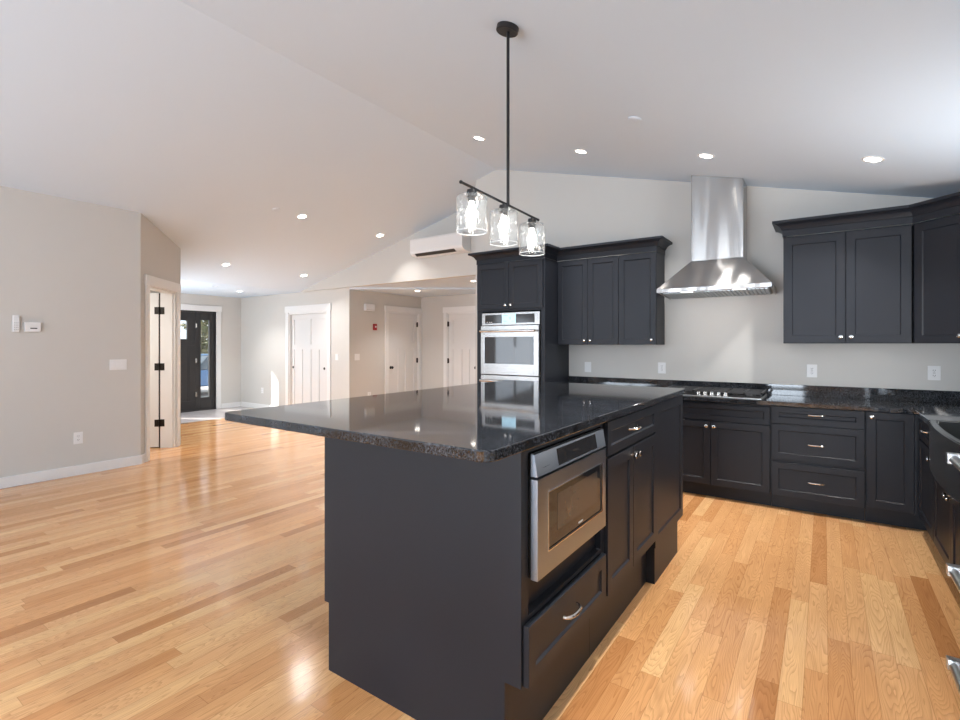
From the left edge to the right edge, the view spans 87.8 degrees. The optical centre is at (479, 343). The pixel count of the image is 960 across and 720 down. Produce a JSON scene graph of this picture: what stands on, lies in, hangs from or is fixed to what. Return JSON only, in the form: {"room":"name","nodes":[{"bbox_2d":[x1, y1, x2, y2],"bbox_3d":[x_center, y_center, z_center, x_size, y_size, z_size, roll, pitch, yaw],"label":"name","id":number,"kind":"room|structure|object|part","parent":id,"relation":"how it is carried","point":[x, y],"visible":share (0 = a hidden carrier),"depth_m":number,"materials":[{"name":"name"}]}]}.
{"room":"kitchen","nodes":[
{"label":"kitchen","id":0,"kind":"room"},
{"bbox_2d":[0,186,140,477],"bbox_3d":[-6.045,-0.066,2.857,0.100,2.925,7.231,0,0,35],"label":"wall","id":1,"kind":"structure","parent":0,"point":[72,268],"depth_m":5.25,"materials":[{"name":"beige paint"}]},
{"bbox_2d":[12,315,19,332],"bbox_3d":[-4.559,-0.198,4.899,0.025,0.170,0.060,0,0,35],"label":"remote control","id":2,"kind":"object","parent":1,"relation":"attached to","point":[16,318],"visible":1,"depth_m":4.89,"materials":[{"name":"grey plastic"}]},
{"bbox_2d":[24,322,40,331],"bbox_3d":[-4.488,-0.170,5.001,0.026,0.094,0.124,0,0,35],"label":"thermostat","id":3,"kind":"object","parent":1,"relation":"attached to","point":[28,326],"visible":1,"depth_m":4.99,"materials":[{"name":"white plastic"}]},
{"bbox_2d":[0,455,141,488],"bbox_3d":[-5.967,1.344,2.868,0.016,0.105,7.138,0,0,35],"label":"baseboard","id":4,"kind":"structure","parent":1,"relation":"attached to","point":[23,479],"depth_m":5.23,"materials":[{"name":"white paint"}]},
{"bbox_2d":[74,432,82,443],"bbox_3d":[-4.282,1.002,5.315,0.009,0.125,0.080,0,0,35],"label":"outlet","id":5,"kind":"object","parent":1,"relation":"attached to","point":[78,436],"visible":1,"depth_m":5.31,"materials":[{"name":"white plastic"}]},
{"bbox_2d":[110,359,126,369],"bbox_3d":[-4.073,0.232,5.616,0.009,0.118,0.165,0,0,35],"label":"light switch","id":6,"kind":"object","parent":1,"relation":"attached to","point":[115,364],"visible":1,"depth_m":5.62,"materials":[{"name":"white plastic"}]},
{"bbox_2d":[141,213,180,454],"bbox_3d":[-4.111,-0.066,6.349,0.120,2.925,1.131,0,0,-10],"label":"wall","id":7,"kind":"structure","parent":0,"point":[160,256],"depth_m":6.10,"materials":[{"name":"beige paint"}]},
{"bbox_2d":[142,453,145,463],"bbox_3d":[-3.953,1.344,5.867,0.016,0.105,0.125,0,0,-10],"label":"baseboard","id":8,"kind":"structure","parent":7,"relation":"attached to","point":[144,454],"depth_m":5.85,"materials":[{"name":"white paint"}]},
{"bbox_2d":[144,274,180,461],"bbox_3d":[-4.493,0.287,6.294,0.948,2.220,0.984,0,0,-10],"label":"door","id":9,"kind":"structure","parent":7,"relation":"in","point":[162,309],"depth_m":6.71,"materials":[{"name":"white paint"}]},
{"bbox_2d":[181,293,240,403],"bbox_3d":[-8.457,0.182,6.787,0.100,2.430,10.957,0,0,35],"label":"wall","id":10,"kind":"structure","parent":0,"point":[231,306],"depth_m":10.95,"materials":[{"name":"beige paint"}]},
{"bbox_2d":[181,304,221,412],"bbox_3d":[-6.199,0.292,9.999,0.165,2.210,2.014,0,0,35],"label":"door","id":11,"kind":"structure","parent":10,"relation":"in","point":[191,399],"depth_m":10.44,"materials":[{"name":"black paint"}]},
{"bbox_2d":[221,402,240,407],"bbox_3d":[-5.480,1.344,10.996,0.016,0.105,0.447,0,0,35],"label":"baseboard","id":12,"kind":"structure","parent":10,"relation":"attached to","point":[233,404],"depth_m":10.97,"materials":[{"name":"white paint"}]},
{"bbox_2d":[241,288,353,405],"bbox_3d":[-3.843,0.182,10.209,3.605,2.430,0.120,0,0,35],"label":"wall","id":13,"kind":"structure","parent":0,"point":[262,317],"depth_m":10.40,"materials":[{"name":"beige paint"}]},
{"bbox_2d":[241,402,272,407],"bbox_3d":[-4.675,1.344,10.701,1.676,0.105,0.016,0,0,35],"label":"baseboard","id":14,"kind":"structure","parent":13,"relation":"attached to","point":[243,404],"depth_m":10.88,"materials":[{"name":"white paint"}]},
{"bbox_2d":[285,303,330,404],"bbox_3d":[-3.377,0.314,9.857,1.434,2.165,0.126,0,0,35],"label":"door","id":15,"kind":"structure","parent":13,"relation":"in","point":[308,334],"depth_m":9.94,"materials":[{"name":"white paint"}]},
{"bbox_3d":[-3.589,0.397,10.049,0.608,1.980,0.035,0,0,35],"label":"sliding panel","id":16,"kind":"part","parent":15,"relation":"part of","materials":[{"name":"white paint"}]},
{"bbox_3d":[-3.136,0.397,9.684,0.583,1.980,0.035,0,0,35],"label":"sliding panel","id":17,"kind":"part","parent":15,"relation":"part of","materials":[{"name":"white paint"}]},
{"bbox_2d":[354,290,420,396],"bbox_3d":[-1.811,0.182,10.067,0.100,2.430,1.955,0,0,35],"label":"wall","id":18,"kind":"structure","parent":0,"point":[369,371],"depth_m":9.58,"materials":[{"name":"beige paint"}]},
{"bbox_2d":[355,354,359,359],"bbox_3d":[-2.285,0.242,9.283,0.009,0.120,0.120,0,0,35],"label":"light switch","id":19,"kind":"object","parent":18,"relation":"attached to","point":[357,356],"visible":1,"depth_m":9.29,"materials":[{"name":"white plastic"}]},
{"bbox_2d":[364,304,374,310],"bbox_3d":[-2.105,-0.698,9.499,0.061,0.130,0.230,0,0,35],"label":"door chime","id":20,"kind":"object","parent":18,"relation":"attached to","point":[367,307],"visible":1,"depth_m":9.46,"materials":[{"name":"white plastic"}]},
{"bbox_2d":[384,305,421,393],"bbox_3d":[-1.593,0.317,10.324,0.146,2.160,1.104,0,0,35],"label":"door","id":21,"kind":"structure","parent":18,"relation":"in","point":[403,325],"depth_m":10.32,"materials":[{"name":"white paint"}]},
{"bbox_2d":[301,203,474,291],"bbox_3d":[-1.617,-1.620,8.549,4.617,1.173,0.080,0,0,35],"label":"wall","id":22,"kind":"structure","parent":0,"point":[395,263],"depth_m":8.21,"materials":[{"name":"beige paint"}]},
{"bbox_2d":[410,231,470,258],"bbox_3d":[-0.622,-1.518,7.678,1.030,0.290,0.220,0,0,35],"label":"air conditioner","id":23,"kind":"object","parent":22,"relation":"attached to","point":[450,243],"visible":1,"depth_m":7.55,"materials":[{"name":"white plastic"}]},
{"bbox_2d":[421,294,474,389],"bbox_3d":[0.107,0.182,9.870,3.281,2.430,0.100,0,0,35],"label":"wall","id":24,"kind":"structure","parent":0,"point":[432,307],"depth_m":10.55,"materials":[{"name":"beige paint"}]},
{"bbox_2d":[443,306,474,386],"bbox_3d":[-0.323,0.317,10.126,1.044,2.160,0.146,0,0,35],"label":"door","id":25,"kind":"structure","parent":24,"relation":"in","point":[458,322],"depth_m":10.20,"materials":[{"name":"white paint"}]},
{"bbox_2d":[0,406,959,719],"bbox_3d":[-2.936,1.427,4.174,12.156,0.060,12.932,0,0,35],"label":"floor","id":26,"kind":"structure","parent":0,"point":[186,582],"depth_m":2.62,"materials":[{"name":"brown wood"}]},
{"bbox_2d":[325,423,605,719],"bbox_3d":[-0.042,0.867,2.153,1.036,1.059,0.715,0,0,35],"label":"base cabinet","id":27,"kind":"object","parent":26,"relation":"on","point":[436,612],"depth_m":1.82,"materials":[{"name":"grey paint"}]},
{"bbox_3d":[-0.264,0.867,1.884,0.976,1.059,0.020,0,0,35],"label":"panel","id":28,"kind":"part","parent":27,"relation":"part of","materials":[{"name":"grey paint"}]},
{"bbox_3d":[0.344,1.007,1.884,0.020,0.196,0.687,0,0,35],"label":"drawer","id":29,"kind":"part","parent":27,"relation":"part of","materials":[{"name":"grey paint"}]},
{"bbox_3d":[0.164,0.567,2.010,0.485,0.413,0.614,0,0,35],"label":"microwave drawer","id":30,"kind":"part","parent":27,"relation":"part of","materials":[{"name":"silver metal"}]},
{"bbox_3d":[0.351,0.398,1.881,0.025,0.074,0.614,0,0,35],"label":"control panel","id":31,"kind":"part","parent":27,"relation":"part of","materials":[{"name":"silver metal"}]},
{"bbox_3d":[0.350,0.989,1.843,0.038,0.015,0.131,0,0,35],"label":"handle","id":32,"kind":"part","parent":27,"relation":"part of","materials":[{"name":"silver metal"}]},
{"bbox_3d":[0.370,0.599,1.887,0.006,0.203,0.499,0,0,35],"label":"window trim","id":33,"kind":"part","parent":27,"relation":"part of","materials":[{"name":"silver metal"}]},
{"bbox_2d":[477,258,568,382],"bbox_3d":[0.498,0.227,5.936,0.903,2.340,0.681,0,0,35],"label":"tall cabinet","id":34,"kind":"object","parent":26,"relation":"on","point":[529,285],"visible":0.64,"depth_m":5.64,"materials":[{"name":"grey paint"}]},
{"bbox_3d":[0.150,-0.666,5.821,0.438,0.525,0.020,0,0,35],"label":"door","id":35,"kind":"part","parent":34,"relation":"part of","materials":[{"name":"grey paint"}]},
{"bbox_2d":[479,311,540,382],"bbox_3d":[0.478,0.313,5.882,0.764,1.347,0.668,0,0,35],"label":"double wall oven","id":36,"kind":"object","parent":34,"relation":"in","point":[510,341],"visible":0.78,"depth_m":5.65,"materials":[{"name":"silver glass"}]},
{"bbox_3d":[0.307,0.423,5.634,0.724,0.025,0.064,0,0,35],"label":"handle","id":37,"kind":"part","parent":36,"relation":"part of","materials":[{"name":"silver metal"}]},
{"bbox_3d":[0.307,-0.148,5.634,0.724,0.025,0.064,0,0,35],"label":"handle","id":38,"kind":"part","parent":36,"relation":"part of","materials":[{"name":"silver metal"}]},
{"bbox_3d":[0.331,-0.289,5.684,0.657,0.099,0.002,0,0,35],"label":"control glass","id":39,"kind":"part","parent":36,"relation":"part of","materials":[{"name":"black glass"}]},
{"bbox_3d":[0.338,0.659,5.679,0.764,0.596,0.049,0,0,35],"label":"oven door","id":40,"kind":"part","parent":36,"relation":"part of","materials":[{"name":"silver metal"}]},
{"bbox_3d":[0.338,0.070,5.679,0.764,0.561,0.049,0,0,35],"label":"oven door","id":41,"kind":"part","parent":36,"relation":"part of","materials":[{"name":"silver metal"}]},
{"bbox_3d":[0.345,-0.289,5.690,0.764,0.142,0.024,0,0,35],"label":"control panel","id":42,"kind":"part","parent":36,"relation":"part of","materials":[{"name":"silver metal"}]},
{"bbox_3d":[0.510,-0.666,5.572,0.425,0.525,0.020,0,0,35],"label":"door","id":43,"kind":"part","parent":34,"relation":"part of","materials":[{"name":"grey paint"}]},
{"bbox_2d":[468,236,671,264],"bbox_3d":[0.947,-1.011,5.612,2.170,0.133,0.703,0,0,35],"label":"crown molding","id":44,"kind":"structure","parent":34,"relation":"attached to","point":[659,244],"depth_m":5.46,"materials":[{"name":"grey paint"}]},
{"bbox_2d":[589,405,655,656],"bbox_3d":[0.383,0.867,2.769,1.034,1.059,0.778,0,0,35],"label":"base cabinet","id":45,"kind":"object","parent":26,"relation":"on","point":[629,531],"visible":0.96,"depth_m":2.43,"materials":[{"name":"grey paint"}]},
{"bbox_3d":[0.651,0.805,2.332,0.020,0.600,0.352,0,0,35],"label":"door","id":46,"kind":"part","parent":45,"relation":"part of","materials":[{"name":"grey paint"}]},
{"bbox_3d":[0.769,0.418,2.502,0.020,0.151,0.766,0,0,35],"label":"drawer","id":47,"kind":"part","parent":45,"relation":"part of","materials":[{"name":"grey paint"}]},
{"bbox_3d":[0.755,0.545,2.438,0.030,0.031,0.031,0,0,35],"label":"knob","id":48,"kind":"part","parent":45,"relation":"part of","materials":[{"name":"silver metal"}]},
{"bbox_3d":[0.771,0.412,2.454,0.038,0.015,0.131,0,0,35],"label":"handle","id":49,"kind":"part","parent":45,"relation":"part of","materials":[{"name":"silver metal"}]},
{"bbox_3d":[0.870,0.805,2.649,0.020,0.600,0.410,0,0,35],"label":"door","id":50,"kind":"part","parent":45,"relation":"part of","materials":[{"name":"grey paint"}]},
{"bbox_2d":[642,395,682,586],"bbox_3d":[0.776,0.867,3.379,0.988,1.059,0.671,0,0,35],"label":"base cabinet","id":51,"kind":"object","parent":26,"relation":"on","point":[669,413],"visible":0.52,"depth_m":3.06,"materials":[{"name":"grey paint"}]},
{"bbox_2d":[225,380,684,462],"bbox_3d":[0.130,0.319,2.799,1.423,0.035,2.427,0,0,35],"label":"countertop","id":52,"kind":"structure","parent":51,"relation":"on","point":[486,422],"depth_m":2.14,"materials":[{"name":"black stone"}]},
{"bbox_3d":[1.178,0.750,3.104,0.013,0.817,0.667,0,0,35],"label":"framed panel","id":53,"kind":"part","parent":51,"relation":"part of","materials":[{"name":"grey paint"}]},
{"bbox_2d":[683,400,771,505],"bbox_3d":[2.228,0.958,4.758,0.990,0.878,0.654,0,0,35],"label":"base cabinet","id":54,"kind":"object","parent":26,"relation":"on","point":[727,446],"visible":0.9,"depth_m":4.44,"materials":[{"name":"grey paint"}]},
{"bbox_3d":[1.873,0.984,4.655,0.512,0.569,0.020,0,0,35],"label":"door","id":55,"kind":"part","parent":54,"relation":"part of","materials":[{"name":"grey paint"}]},
{"bbox_3d":[2.277,0.984,4.376,0.462,0.569,0.020,0,0,35],"label":"door","id":56,"kind":"part","parent":54,"relation":"part of","materials":[{"name":"grey paint"}]},
{"bbox_2d":[771,405,864,520],"bbox_3d":[2.896,0.958,4.292,0.636,0.878,0.661,0,0,35],"label":"base cabinet","id":57,"kind":"object","parent":26,"relation":"on","point":[818,454],"visible":0.99,"depth_m":4.05,"materials":[{"name":"grey paint"}]},
{"bbox_3d":[2.719,0.824,4.036,0.131,0.015,0.038,0,0,35],"label":"handle","id":58,"kind":"part","parent":57,"relation":"part of","materials":[{"name":"silver metal"}]},
{"bbox_3d":[2.719,0.581,4.036,0.131,0.015,0.038,0,0,35],"label":"handle","id":59,"kind":"part","parent":57,"relation":"part of","materials":[{"name":"silver metal"}]},
{"bbox_3d":[2.736,1.134,4.060,0.624,0.278,0.020,0,0,35],"label":"drawer","id":60,"kind":"part","parent":57,"relation":"part of","materials":[{"name":"grey paint"}]},
{"bbox_3d":[2.736,0.821,4.060,0.624,0.292,0.020,0,0,35],"label":"drawer","id":61,"kind":"part","parent":57,"relation":"part of","materials":[{"name":"grey paint"}]},
{"bbox_3d":[2.736,0.595,4.060,0.624,0.140,0.020,0,0,35],"label":"drawer","id":62,"kind":"part","parent":57,"relation":"part of","materials":[{"name":"grey paint"}]},
{"bbox_2d":[865,411,926,530],"bbox_3d":[3.542,0.958,3.851,0.924,0.878,0.654,0,0,35],"label":"base cabinet","id":63,"kind":"object","parent":26,"relation":"on","point":[891,439],"visible":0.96,"depth_m":3.79,"materials":[{"name":"grey paint"}]},
{"bbox_3d":[3.119,0.893,3.795,0.280,0.737,0.020,0,0,35],"label":"door","id":64,"kind":"part","parent":63,"relation":"part of","materials":[{"name":"grey paint"}]},
{"bbox_2d":[919,418,932,539],"bbox_3d":[3.307,0.958,3.274,0.655,0.878,0.622,0,0,35],"label":"base cabinet","id":65,"kind":"object","parent":26,"relation":"on","point":[925,474],"visible":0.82,"depth_m":3.46,"materials":[{"name":"grey paint"}]},
{"bbox_3d":[3.067,0.607,3.419,0.020,0.156,0.576,0,0,35],"label":"drawer","id":66,"kind":"part","parent":65,"relation":"part of","materials":[{"name":"grey paint"}]},
{"bbox_2d":[933,476,959,564],"bbox_3d":[2.811,1.097,2.549,0.648,0.600,1.130,0,0,35],"label":"base cabinet","id":67,"kind":"object","parent":26,"relation":"on","point":[946,510],"visible":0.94,"depth_m":2.87,"materials":[{"name":"grey paint"}]},
{"bbox_3d":[2.744,1.034,2.951,0.020,0.455,0.532,0,0,35],"label":"door","id":68,"kind":"part","parent":67,"relation":"part of","materials":[{"name":"grey paint"}]},
{"bbox_3d":[2.425,1.034,2.490,0.020,0.455,0.582,0,0,35],"label":"door","id":69,"kind":"part","parent":67,"relation":"part of","materials":[{"name":"grey paint"}]},
{"bbox_2d":[946,452,959,694],"bbox_3d":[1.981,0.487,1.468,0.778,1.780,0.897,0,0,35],"label":"dishwasher","id":70,"kind":"object","parent":26,"relation":"on","point":[952,663],"visible":1,"depth_m":1.97,"materials":[{"name":"grey metal"}]},
{"bbox_3d":[1.349,0.958,5.365,1.142,0.878,0.654,0,0,35],"label":"base cabinet","id":71,"kind":"object","parent":26,"relation":"on","visible":0},
{"bbox_2d":[568,376,959,424],"bbox_3d":[1.817,0.449,3.794,3.698,0.137,2.708,0,0,35],"label":"countertop","id":72,"kind":"structure","parent":71,"relation":"on","point":[927,405],"depth_m":4.28,"materials":[{"name":"black stone"}]},
{"bbox_2d":[667,385,766,399],"bbox_3d":[2.212,0.456,4.743,0.860,0.052,0.530,0,0,35],"label":"gas cooktop","id":73,"kind":"object","parent":72,"relation":"in","point":[716,392],"visible":0.81,"depth_m":4.61,"materials":[{"name":"metal"}]},
{"bbox_3d":[2.212,0.476,4.743,0.860,0.012,0.530,0,0,35],"label":"plate","id":74,"kind":"part","parent":73,"relation":"part of","materials":[{"name":"metal"}]},
{"bbox_2d":[929,419,959,503],"bbox_3d":[2.723,0.625,2.610,0.479,0.293,1.074,0,0,35],"label":"sink","id":75,"kind":"object","parent":72,"relation":"in","point":[944,436],"visible":0.98,"depth_m":2.70,"materials":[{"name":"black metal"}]},
{"bbox_2d":[0,0,959,297],"bbox_3d":[-2.936,-1.697,4.174,12.156,1.388,12.932,0,0,35],"label":"ceiling","id":76,"kind":"structure","parent":0,"point":[788,94],"depth_m":3.85,"materials":[{"name":"white paint"}]},
{"bbox_2d":[297,214,306,218],"bbox_3d":[-2.397,-1.719,6.717,0.135,0.037,0.139,0,0,40],"label":"recessed light","id":77,"kind":"object","parent":76,"relation":"in","point":[300,216],"visible":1,"depth_m":6.71,"materials":[{"name":"white"}]},
{"bbox_2d":[472,136,485,140],"bbox_3d":[-0.011,-2.140,5.187,0.135,0.037,0.139,0,0,40],"label":"recessed light","id":78,"kind":"object","parent":76,"relation":"in","point":[474,137],"visible":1,"depth_m":5.18,"materials":[{"name":"white plastic"}]},
{"bbox_2d":[456,21,544,255],"bbox_3d":[0.132,-1.156,2.729,0.155,1.232,0.806,0,0,35],"label":"pendant light","id":79,"kind":"object","parent":76,"relation":"hanging from","point":[507,29],"visible":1,"depth_m":2.75,"materials":[{"name":"black metal"}]},
{"bbox_3d":[-0.041,-0.646,2.478,0.154,0.179,0.154,0,0,35],"label":"lamp shade","id":80,"kind":"part","parent":79,"relation":"part of","materials":[{"name":"clear glass"}]},
{"bbox_2d":[467,188,476,201],"bbox_3d":[-0.041,-0.743,2.478,0.052,0.070,0.052,0,0,35],"label":"socket","id":81,"kind":"object","parent":79,"relation":"attached to","point":[471,197],"depth_m":2.46,"materials":[{"name":"black metal"}]},
{"bbox_3d":[-0.041,-0.644,2.478,0.054,0.128,0.054,0,0,35],"label":"bulb","id":82,"kind":"part","parent":79,"relation":"part of","materials":[{"name":"white glass"}]},
{"bbox_2d":[499,203,507,215],"bbox_3d":[0.130,-0.736,2.725,0.052,0.070,0.052,0,0,35],"label":"socket","id":83,"kind":"object","parent":79,"relation":"attached to","point":[504,205],"depth_m":2.71,"materials":[{"name":"black metal"}]},
{"bbox_3d":[0.130,-0.638,2.725,0.154,0.179,0.154,0,0,35],"label":"lamp shade","id":84,"kind":"part","parent":79,"relation":"part of","materials":[{"name":"clear glass"}]},
{"bbox_3d":[0.130,-0.637,2.725,0.054,0.128,0.054,0,0,35],"label":"bulb","id":85,"kind":"part","parent":79,"relation":"part of","materials":[{"name":"white glass"}]},
{"bbox_3d":[0.155,-1.253,2.762,0.017,0.969,0.017,0,0,35],"label":"rod","id":86,"kind":"part","parent":79,"relation":"part of","materials":[{"name":"black metal"}]},
{"bbox_2d":[528,217,535,228],"bbox_3d":[0.311,-0.727,2.989,0.052,0.070,0.052,0,0,35],"label":"socket","id":87,"kind":"object","parent":79,"relation":"attached to","point":[531,225],"depth_m":2.97,"materials":[{"name":"black metal"}]},
{"bbox_3d":[0.311,-0.630,2.989,0.154,0.179,0.154,0,0,35],"label":"lamp shade","id":88,"kind":"part","parent":79,"relation":"part of","materials":[{"name":"clear glass"}]},
{"bbox_3d":[0.311,-0.628,2.989,0.054,0.128,0.054,0,0,35],"label":"bulb","id":89,"kind":"part","parent":79,"relation":"part of","materials":[{"name":"white glass"}]},
{"bbox_2d":[574,149,587,153],"bbox_3d":[0.991,-1.888,4.891,0.135,0.037,0.139,0,0,40],"label":"recessed light","id":90,"kind":"object","parent":76,"relation":"in","point":[580,151],"visible":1,"depth_m":4.88,"materials":[{"name":"white"}]},
{"bbox_2d":[628,116,641,121],"bbox_3d":[1.160,-1.683,3.733,0.096,0.032,0.099,0,0,41],"label":"sprinkler cover","id":91,"kind":"object","parent":76,"relation":"attached to","point":[631,118],"visible":1,"depth_m":3.72,"materials":[{"name":"white paint"}]},
{"bbox_2d":[697,153,714,158],"bbox_3d":[1.921,-1.599,4.239,0.135,0.037,0.139,0,0,40],"label":"recessed light","id":92,"kind":"object","parent":76,"relation":"in","point":[702,155],"visible":1,"depth_m":4.23,"materials":[{"name":"white"}]},
{"bbox_2d":[861,156,884,162],"bbox_3d":[2.802,-1.317,3.556,0.135,0.037,0.139,0,0,29],"label":"recessed light","id":93,"kind":"object","parent":76,"relation":"in","point":[873,159],"visible":1,"depth_m":3.55,"materials":[{"name":"white"}]},
{"bbox_2d":[475,170,959,390],"bbox_3d":[2.094,-0.447,5.311,5.170,3.688,0.100,0,0,35],"label":"wall","id":94,"kind":"structure","parent":0,"point":[739,339],"depth_m":5.14,"materials":[{"name":"beige paint"}]},
{"bbox_2d":[585,362,590,371],"bbox_3d":[1.259,0.269,5.821,0.080,0.118,0.009,0,0,35],"label":"light switch","id":95,"kind":"object","parent":94,"relation":"attached to","point":[587,364],"visible":1,"depth_m":5.82,"materials":[{"name":"white plastic"}]},
{"bbox_2d":[558,255,618,344],"bbox_3d":[1.256,-0.468,5.609,0.712,0.950,0.358,0,0,35],"label":"upper cabinet","id":96,"kind":"object","parent":94,"relation":"attached to","point":[588,289],"visible":1,"depth_m":5.47,"materials":[{"name":"grey paint"}]},
{"bbox_3d":[1.039,-0.464,5.590,0.360,0.942,0.020,0,0,35],"label":"door","id":97,"kind":"part","parent":96,"relation":"part of","materials":[{"name":"grey paint"}]},
{"bbox_3d":[1.330,-0.464,5.389,0.340,0.942,0.020,0,0,35],"label":"door","id":98,"kind":"part","parent":96,"relation":"part of","materials":[{"name":"grey paint"}]},
{"bbox_2d":[619,251,664,344],"bbox_3d":[1.710,-0.468,5.295,0.393,0.950,0.358,0,0,35],"label":"upper cabinet","id":99,"kind":"object","parent":94,"relation":"attached to","point":[641,308],"visible":1,"depth_m":5.18,"materials":[{"name":"grey paint"}]},
{"bbox_2d":[658,362,665,373],"bbox_3d":[1.949,0.257,5.344,0.080,0.118,0.010,0,0,35],"label":"outlet","id":100,"kind":"object","parent":94,"relation":"attached to","point":[661,366],"visible":1,"depth_m":5.34,"materials":[{"name":"white plastic"}]},
{"bbox_2d":[657,175,775,299],"bbox_3d":[2.275,-1.067,4.816,0.978,1.191,0.505,0,0,35],"label":"range hood","id":101,"kind":"object","parent":94,"relation":"attached to","point":[719,266],"visible":1,"depth_m":4.76,"materials":[{"name":"silver metal"}]},
{"bbox_2d":[568,376,959,403],"bbox_3d":[1.817,0.432,3.794,3.698,0.102,2.708,0,0,35],"label":"backsplash","id":102,"kind":"structure","parent":94,"relation":"attached to","point":[910,395],"depth_m":4.57,"materials":[{"name":"black stone"}]},
{"bbox_2d":[807,364,816,376],"bbox_3d":[3.051,0.247,4.583,0.080,0.118,0.010,0,0,35],"label":"outlet","id":103,"kind":"object","parent":94,"relation":"attached to","point":[811,368],"visible":1,"depth_m":4.58,"materials":[{"name":"white plastic"}]},
{"bbox_2d":[810,367,813,374],"bbox_3d":[3.050,0.247,4.581,0.034,0.068,0.002,0,0,35],"label":"receptacle","id":104,"kind":"object","parent":103,"relation":"attached to","point":[811,368],"depth_m":4.58,"materials":[{"name":"grey plastic"}]},
{"bbox_2d":[783,224,911,342],"bbox_3d":[3.140,-0.478,4.308,0.873,0.946,0.358,0,0,35],"label":"upper cabinet","id":105,"kind":"object","parent":94,"relation":"attached to","point":[852,286],"visible":1,"depth_m":4.16,"materials":[{"name":"grey paint"}]},
{"bbox_3d":[2.887,-0.473,4.314,0.442,0.925,0.020,0,0,35],"label":"door","id":106,"kind":"part","parent":105,"relation":"part of","materials":[{"name":"grey paint"}]},
{"bbox_2d":[772,192,959,236],"bbox_3d":[3.249,-1.019,4.006,0.417,0.133,1.676,0,0,-43],"label":"crown molding","id":107,"kind":"structure","parent":105,"relation":"on","point":[946,205],"depth_m":4.05,"materials":[{"name":"grey paint"}]},
{"bbox_3d":[3.243,-0.473,4.068,0.416,0.925,0.020,0,0,35],"label":"door","id":108,"kind":"part","parent":105,"relation":"part of","materials":[{"name":"grey paint"}]},
{"bbox_2d":[928,366,940,379],"bbox_3d":[3.740,0.239,4.107,0.080,0.118,0.010,0,0,35],"label":"outlet","id":109,"kind":"object","parent":94,"relation":"attached to","point":[934,372],"visible":1,"depth_m":4.10,"materials":[{"name":"white plastic"}]},
{"bbox_2d":[931,369,936,376],"bbox_3d":[3.739,0.239,4.105,0.034,0.068,0.002,0,0,35],"label":"receptacle","id":110,"kind":"object","parent":109,"relation":"attached to","point":[933,371],"depth_m":4.10,"materials":[{"name":"grey plastic"}]},
{"bbox_2d":[912,213,959,342],"bbox_3d":[3.688,-0.478,3.783,0.606,0.946,0.600,0,0,35],"label":"upper cabinet","id":111,"kind":"object","parent":94,"relation":"attached to","point":[935,242],"visible":0.99,"depth_m":3.77,"materials":[{"name":"grey paint"}]},
{"label":"outside","id":112,"kind":"structure","parent":0,"visible":0},
{"bbox_2d":[201,386,207,396],"bbox_3d":[-23.481,1.857,28.370,49.114,0.080,80.000,0,0,35],"label":"ground","id":113,"kind":"structure","parent":112,"point":[204,390],"depth_m":19.09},
{"bbox_2d":[181,320,207,353],"bbox_3d":[-13.302,-1.011,25.594,3.464,5.663,3.478,0,0,35],"label":"tree","id":114,"kind":"object","parent":113,"relation":"on","point":[204,328],"visible":0.02,"depth_m":24.80,"materials":[{"name":"green plant"}]},
{"bbox_2d":[201,353,207,386],"bbox_3d":[-9.955,1.085,18.323,1.800,1.457,4.319,0,0,25],"label":"car","id":115,"kind":"object","parent":113,"relation":"on","point":[204,357],"visible":0.02,"depth_m":17.31,"materials":[{"name":"blue paint"}]}
]}

